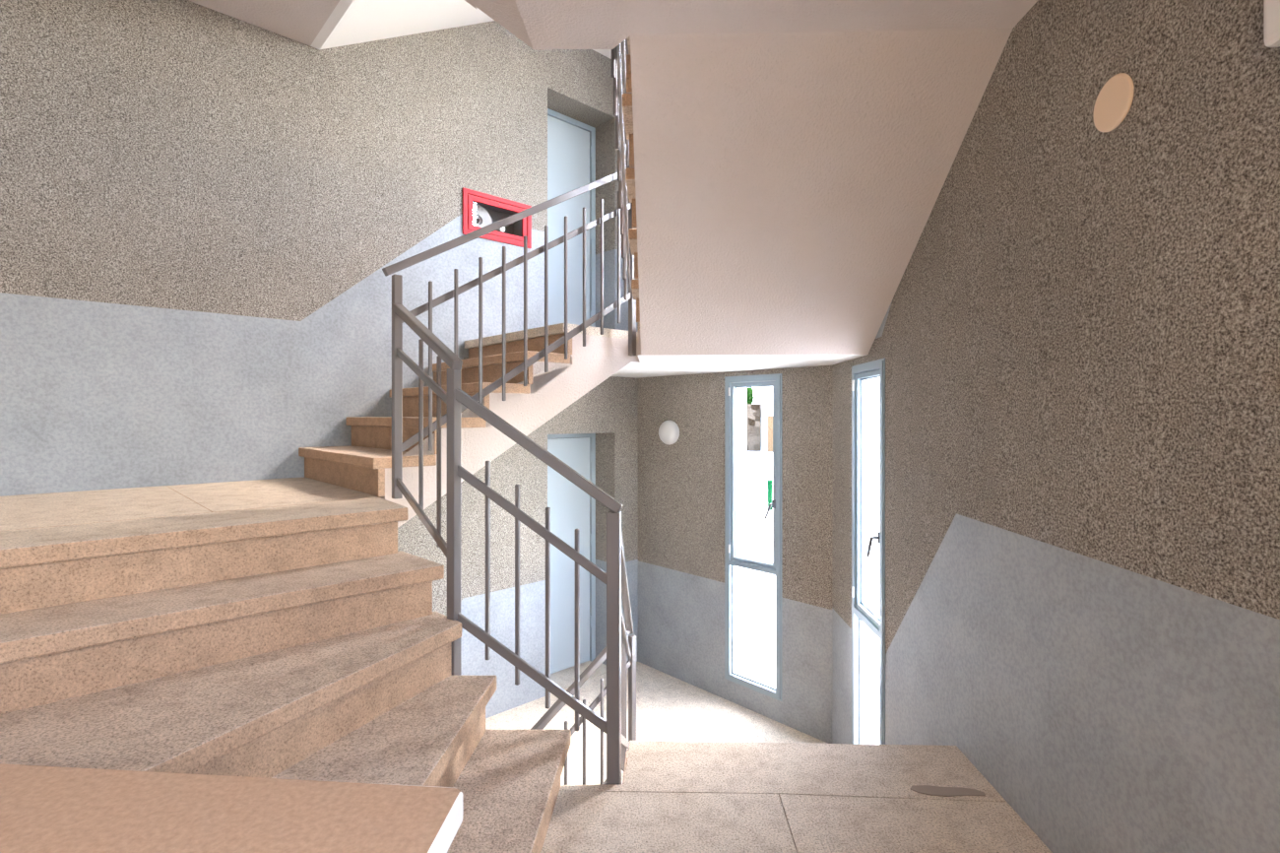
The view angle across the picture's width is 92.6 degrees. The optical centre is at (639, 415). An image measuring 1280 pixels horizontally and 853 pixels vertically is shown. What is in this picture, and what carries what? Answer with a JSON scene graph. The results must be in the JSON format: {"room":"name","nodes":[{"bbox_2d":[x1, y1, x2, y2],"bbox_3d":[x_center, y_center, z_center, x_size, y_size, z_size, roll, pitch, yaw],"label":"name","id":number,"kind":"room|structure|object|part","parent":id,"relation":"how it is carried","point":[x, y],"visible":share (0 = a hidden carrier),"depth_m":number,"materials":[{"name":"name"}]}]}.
{"room":"stairwell","nodes":[
{"label":"stairwell","id":0,"kind":"room"},
{"bbox_2d":[0,477,408,568],"bbox_3d":[-2.310,0.425,2.034,2.610,0.150,1.522,0,0,-43],"label":"floor","id":1,"kind":"structure","parent":0,"point":[53,527],"depth_m":2.18,"materials":[{"name":"stone"}]},
{"bbox_2d":[298,332,630,527],"bbox_3d":[-0.979,0.025,3.536,1.506,0.950,1.150,0,0,-43],"label":"flight","id":2,"kind":"object","parent":1,"relation":"on","point":[365,466],"visible":0.65,"depth_m":3.16,"materials":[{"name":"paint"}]},
{"bbox_2d":[189,0,339,46],"bbox_3d":[-2.310,-2.175,2.034,2.610,0.150,1.522,0,0,-43],"label":"floor","id":3,"kind":"structure","parent":0,"point":[300,21],"depth_m":3.20,"materials":[{"name":"paint"}]},
{"bbox_2d":[310,0,494,49],"bbox_3d":[-0.979,-2.575,3.536,1.506,0.950,1.150,0,0,-43],"label":"ceiling","id":4,"kind":"structure","parent":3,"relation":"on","point":[352,22],"depth_m":3.54,"materials":[{"name":"paint"}]},
{"bbox_2d":[0,0,638,717],"bbox_3d":[-2.004,0.675,3.570,5.756,8.650,0.300,0,0,-43],"label":"wall","id":5,"kind":"structure","parent":0,"point":[204,210],"depth_m":3.31,"materials":[{"name":"paint"}]},
{"bbox_2d":[462,188,531,248],"bbox_3d":[-1.061,-1.376,4.371,0.536,0.308,0.212,0,0,-43],"label":"cabinet","id":6,"kind":"object","parent":5,"relation":"attached to","point":[480,209],"visible":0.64,"depth_m":4.32,"materials":[{"name":"red metal"}]},
{"bbox_3d":[-0.997,-1.376,4.303,0.458,0.230,0.018,0,0,-43],"label":"cabinet door","id":7,"kind":"part","parent":6,"relation":"part of","materials":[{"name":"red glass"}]},
{"bbox_2d":[547,108,595,326],"bbox_3d":[-0.565,-1.430,4.941,0.668,2.060,0.335,0,0,-43],"label":"door","id":8,"kind":"structure","parent":5,"relation":"in","point":[571,143],"depth_m":5.08,"materials":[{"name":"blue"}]},
{"bbox_2d":[547,433,606,694],"bbox_3d":[-0.565,1.170,4.941,0.668,2.060,0.335,0,0,-43],"label":"door","id":9,"kind":"structure","parent":5,"relation":"in","point":[572,508],"depth_m":5.07,"materials":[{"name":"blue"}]},
{"bbox_2d":[464,321,639,348],"bbox_3d":[0.178,-0.475,3.844,1.596,0.050,2.283,0,0,-43],"label":"floor","id":10,"kind":"structure","parent":0,"point":[554,329],"depth_m":3.55,"materials":[{"name":"stone"}]},
{"bbox_2d":[622,28,1012,355],"bbox_3d":[0.568,-0.823,2.613,1.271,1.005,1.408,0,0,0],"label":"flight","id":11,"kind":"object","parent":10,"relation":"on","point":[783,188],"visible":1,"depth_m":2.35,"materials":[{"name":"paint"}]},
{"bbox_2d":[611,38,631,299],"bbox_3d":[-0.077,-1.457,2.796,0.046,1.642,1.483,0,0,1],"label":"stair railing","id":12,"kind":"object","parent":11,"relation":"attached to","point":[618,60],"visible":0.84,"depth_m":2.82,"materials":[{"name":"grey metal"}]},
{"bbox_3d":[-0.073,-1.623,2.781,0.014,0.839,1.451,0,0,1],"label":"rail","id":13,"kind":"part","parent":12,"relation":"part of","materials":[{"name":"grey metal"}]},
{"bbox_3d":[-0.073,-1.811,2.796,0.036,0.934,1.483,0,0,1],"label":"handrail","id":14,"kind":"part","parent":12,"relation":"part of","materials":[{"name":"grey metal"}]},
{"bbox_2d":[592,42,621,59],"bbox_3d":[0.200,-2.985,3.858,1.546,0.130,2.292,0,0,-43],"label":"ceiling","id":15,"kind":"structure","parent":0,"point":[607,52],"depth_m":4.92,"materials":[{"name":"white paint"}]},
{"bbox_2d":[485,661,827,784],"bbox_3d":[0.178,2.125,3.844,1.596,0.050,2.283,0,0,-43],"label":"floor","id":16,"kind":"structure","parent":0,"point":[669,707],"depth_m":4.20,"materials":[{"name":"stone"}]},
{"bbox_2d":[530,626,636,784],"bbox_3d":[-0.545,1.972,3.023,1.417,1.567,0.048,0,0,-43],"label":"stair railing","id":17,"kind":"object","parent":16,"relation":"attached to","point":[590,670],"visible":0.27,"depth_m":3.31,"materials":[{"name":"grey metal"}]},
{"bbox_3d":[-0.559,1.603,3.019,1.392,0.830,0.036,0,0,-43],"label":"handrail","id":18,"kind":"part","parent":17,"relation":"part of","materials":[{"name":"grey metal"}]},
{"bbox_3d":[-0.530,1.796,3.045,1.343,0.825,0.014,0,0,-43],"label":"rail","id":19,"kind":"part","parent":17,"relation":"part of","materials":[{"name":"grey metal"}]},
{"bbox_3d":[-0.045,1.760,3.500,0.034,1.000,0.034,0,0,-43],"label":"newel post","id":20,"kind":"part","parent":17,"relation":"part of","materials":[{"name":"grey metal"}]},
{"bbox_2d":[622,750,628,783],"bbox_3d":[0.568,1.778,2.613,1.271,1.005,1.408,0,0,0],"label":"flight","id":21,"kind":"object","parent":16,"relation":"on","point":[626,752],"visible":0.04,"depth_m":2.44,"materials":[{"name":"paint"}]},
{"bbox_2d":[570,330,866,378],"bbox_3d":[0.200,-0.385,3.858,1.546,0.130,2.292,0,0,-43],"label":"ceiling","id":22,"kind":"structure","parent":0,"point":[597,347],"depth_m":3.61,"materials":[{"name":"white paint"}]},
{"bbox_2d":[638,365,831,743],"bbox_3d":[0.544,0.675,4.708,0.120,8.650,2.123,0,0,-43],"label":"wall","id":23,"kind":"structure","parent":0,"point":[681,483],"depth_m":4.61,"materials":[{"name":"paint"}]},
{"bbox_2d":[658,420,679,444],"bbox_3d":[0.217,0.138,4.904,0.090,0.196,0.196,0,0,-43],"label":"wall lamp","id":24,"kind":"object","parent":23,"relation":"attached to","point":[669,430],"visible":1,"depth_m":4.86,"materials":[{"name":"white glass"}]},
{"bbox_2d":[724,373,781,701],"bbox_3d":[0.805,0.831,4.351,0.117,2.232,0.493,0,0,-43],"label":"window","id":25,"kind":"structure","parent":23,"relation":"in","point":[752,586],"depth_m":4.39,"materials":[{"name":"blue"}]},
{"bbox_3d":[0.821,0.411,4.367,0.053,1.294,0.395,0,0,-43],"label":"sash","id":26,"kind":"part","parent":25,"relation":"part of","materials":[{"name":"blue"}]},
{"bbox_3d":[0.825,1.498,4.370,0.004,0.806,0.401,0,0,-43],"label":"frosted pane","id":27,"kind":"part","parent":25,"relation":"part of","materials":[{"name":"white glass"}]},
{"bbox_3d":[0.888,0.659,4.210,0.061,0.115,0.041,0,0,42],"label":"handle lever","id":28,"kind":"part","parent":25,"relation":"part of","materials":[{"name":"grey metal"}]},
{"bbox_3d":[0.922,0.610,4.211,0.015,0.060,0.024,0,0,-43],"label":"handle","id":29,"kind":"part","parent":25,"relation":"part of","materials":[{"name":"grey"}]},
{"bbox_2d":[535,0,1037,54],"bbox_3d":[0.353,-1.291,0.404,1.642,0.168,3.807,0,0,0],"label":"ceiling","id":30,"kind":"structure","parent":0,"point":[568,24],"depth_m":1.85,"materials":[{"name":"paint"}]},
{"bbox_2d":[464,0,551,49],"bbox_3d":[-0.665,-1.704,0.440,2.830,0.993,3.174,0,0,-43],"label":"stair","id":31,"kind":"structure","parent":30,"relation":"on","point":[523,19],"depth_m":1.92,"materials":[{"name":"paint"}]},
{"bbox_2d":[540,740,1052,852],"bbox_3d":[0.353,1.308,0.404,1.642,0.170,3.807,0,0,0],"label":"floor","id":32,"kind":"structure","parent":0,"point":[673,797],"depth_m":1.93,"materials":[{"name":"stone"}]},
{"bbox_2d":[0,520,571,852],"bbox_3d":[-0.665,0.896,0.440,2.830,0.993,3.174,0,0,-43],"label":"stair","id":33,"kind":"structure","parent":32,"relation":"on","point":[324,655],"depth_m":1.67,"materials":[{"name":"stone"}]},
{"bbox_2d":[0,763,462,852],"bbox_3d":[-0.992,0.688,0.317,1.516,0.375,1.235,0,0,0],"label":"stair step","id":34,"kind":"structure","parent":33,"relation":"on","point":[43,808],"depth_m":0.77,"materials":[{"name":"beige stone"}]},
{"bbox_2d":[382,172,636,783],"bbox_3d":[-0.550,0.276,2.787,1.055,3.376,1.502,0,0,0],"label":"stair railing","id":35,"kind":"object","parent":33,"relation":"attached to","point":[457,400],"visible":0.93,"depth_m":2.12,"materials":[{"name":"grey metal"}]},
{"bbox_3d":[-1.025,-0.120,2.582,0.034,0.940,0.034,0,0,-43],"label":"newel post","id":36,"kind":"part","parent":35,"relation":"part of","materials":[{"name":"grey metal"}]},
{"bbox_3d":[-0.834,-0.153,2.347,0.014,0.267,0.616,0,0,-39],"label":"rail","id":37,"kind":"part","parent":35,"relation":"part of","materials":[{"name":"grey metal"}]},
{"bbox_3d":[-0.834,0.388,2.347,0.014,0.259,0.616,0,0,-39],"label":"rail","id":38,"kind":"part","parent":35,"relation":"part of","materials":[{"name":"grey metal"}]},
{"bbox_3d":[-0.828,-0.316,2.340,0.036,0.321,0.660,0,0,-39],"label":"handrail","id":39,"kind":"part","parent":35,"relation":"part of","materials":[{"name":"grey metal"}]},
{"bbox_3d":[-0.642,0.369,2.112,0.036,1.062,0.036,0,0,28],"label":"newel post","id":40,"kind":"part","parent":35,"relation":"part of","materials":[{"name":"grey metal"}]},
{"bbox_3d":[-0.559,-0.997,3.019,1.392,0.830,0.036,0,0,-43],"label":"handrail","id":41,"kind":"part","parent":35,"relation":"part of","materials":[{"name":"grey metal"}]},
{"bbox_3d":[-0.530,-0.803,3.045,1.343,0.825,0.014,0,0,-43],"label":"rail","id":42,"kind":"part","parent":35,"relation":"part of","materials":[{"name":"grey metal"}]},
{"bbox_3d":[-0.530,-0.277,3.045,1.345,0.864,0.014,0,0,-43],"label":"rail","id":43,"kind":"part","parent":35,"relation":"part of","materials":[{"name":"grey metal"}]},
{"bbox_3d":[-0.365,0.373,2.087,0.571,0.414,0.014,0,0,5],"label":"rail","id":44,"kind":"part","parent":35,"relation":"part of","materials":[{"name":"grey metal"}]},
{"bbox_3d":[-0.365,0.879,2.087,0.572,0.406,0.014,0,0,5],"label":"rail","id":45,"kind":"part","parent":35,"relation":"part of","materials":[{"name":"grey metal"}]},
{"bbox_3d":[-0.355,0.117,2.086,0.592,0.424,0.036,0,0,5],"label":"handrail","id":46,"kind":"part","parent":35,"relation":"part of","materials":[{"name":"grey metal"}]},
{"bbox_3d":[-0.088,0.863,2.062,0.044,1.075,0.050,0,0,5],"label":"newel post","id":47,"kind":"part","parent":35,"relation":"part of","materials":[{"name":"grey metal"}]},
{"bbox_3d":[-0.073,0.789,2.796,0.036,0.934,1.483,0,0,1],"label":"handrail","id":48,"kind":"part","parent":35,"relation":"part of","materials":[{"name":"grey metal"}]},
{"bbox_3d":[-0.073,1.482,2.781,0.014,0.851,1.452,0,0,1],"label":"rail","id":49,"kind":"part","parent":35,"relation":"part of","materials":[{"name":"grey metal"}]},
{"bbox_3d":[-0.073,0.978,2.781,0.014,0.839,1.451,0,0,1],"label":"rail","id":50,"kind":"part","parent":35,"relation":"part of","materials":[{"name":"grey metal"}]},
{"bbox_3d":[-0.045,-0.840,3.500,0.034,1.000,0.034,0,0,-43],"label":"newel post","id":51,"kind":"part","parent":35,"relation":"part of","materials":[{"name":"grey metal"}]},
{"bbox_2d":[832,0,1279,852],"bbox_3d":[1.185,0.675,1.076,0.090,8.650,5.758,0,0,2],"label":"wall","id":52,"kind":"structure","parent":0,"point":[1078,338],"depth_m":1.54,"materials":[{"name":"paint"}]},
{"bbox_2d":[851,358,885,744],"bbox_3d":[1.212,0.834,3.236,0.128,2.226,0.494,0,0,0],"label":"window","id":53,"kind":"structure","parent":52,"relation":"in","point":[867,625],"depth_m":3.40,"materials":[{"name":"blue"}]},
{"bbox_3d":[1.233,0.421,3.235,0.053,1.302,0.396,0,0,2],"label":"sash","id":54,"kind":"part","parent":53,"relation":"part of","materials":[{"name":"blue"}]},
{"bbox_3d":[1.238,1.505,3.235,0.004,0.792,0.402,0,0,2],"label":"frosted pane","id":55,"kind":"part","parent":53,"relation":"part of","materials":[{"name":"white glass"}]},
{"bbox_3d":[1.169,0.659,3.075,0.043,0.115,0.061,0,0,0],"label":"handle lever","id":56,"kind":"part","parent":53,"relation":"part of","materials":[{"name":"grey metal"}]},
{"bbox_2d":[1092,72,1134,131],"bbox_3d":[1.148,-0.757,1.486,0.009,0.128,0.128,0,0,2],"label":"cover plate","id":57,"kind":"object","parent":52,"relation":"attached to","point":[1114,101],"visible":1,"depth_m":1.48,"materials":[{"name":"beige plastic"}]},
{"bbox_2d":[1264,0,1279,47],"bbox_3d":[1.106,-0.695,0.918,0.060,0.120,0.300,0,0,2],"label":"emergency light","id":58,"kind":"object","parent":52,"relation":"attached to","point":[1271,7],"visible":1,"depth_m":1.05,"materials":[{"name":"white plastic"}]},
{"label":"outside","id":59,"kind":"structure","parent":0,"visible":0},
{"bbox_2d":[738,450,879,613],"bbox_3d":[15.000,2.220,25.000,90.000,0.200,90.000,0,0,0],"label":"ground","id":60,"kind":"structure","parent":59,"point":[758,542],"depth_m":13.06,"materials":[{"name":"white"}]},
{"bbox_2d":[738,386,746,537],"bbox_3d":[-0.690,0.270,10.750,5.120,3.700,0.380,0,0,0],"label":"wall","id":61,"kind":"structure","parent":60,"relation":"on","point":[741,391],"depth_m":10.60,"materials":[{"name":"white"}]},
{"bbox_2d":[746,386,754,403],"bbox_3d":[6.452,-0.049,38.191,1.357,4.338,1.345,0,0,0],"label":"street tree","id":62,"kind":"object","parent":60,"relation":"on","point":[749,392],"visible":0.27,"depth_m":37.83,"materials":[{"name":"plant"}]},
{"bbox_2d":[746,403,761,450],"bbox_3d":[6.035,0.735,36.300,2.170,2.770,0.700,0,0,0],"label":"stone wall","id":63,"kind":"structure","parent":60,"relation":"on","point":[753,411],"depth_m":36.00,"materials":[{"name":"grey stone"}]},
{"bbox_2d":[746,479,772,510],"bbox_3d":[2.733,1.780,13.686,3.072,0.680,0.130,0,0,-4],"label":"barrier","id":64,"kind":"object","parent":60,"relation":"on","point":[769,481],"visible":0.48,"depth_m":13.65,"materials":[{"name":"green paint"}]},
{"bbox_3d":[2.910,1.780,13.700,0.130,0.680,0.130,0,0,0],"label":"post","id":65,"kind":"part","parent":64,"relation":"part of","materials":[{"name":"green paint"}]},
{"bbox_2d":[751,378,879,451],"bbox_3d":[11.225,-0.765,38.600,8.150,5.770,7.400,0,0,0],"label":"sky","id":66,"kind":"structure","parent":60,"relation":"on","point":[763,396],"depth_m":35.20,"materials":[{"name":"white"}]},
{"bbox_3d":[8.010,1.070,35.200,1.380,2.100,0.120,0,0,0],"label":"garage door","id":67,"kind":"part","parent":66,"relation":"part of","materials":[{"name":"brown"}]}
]}

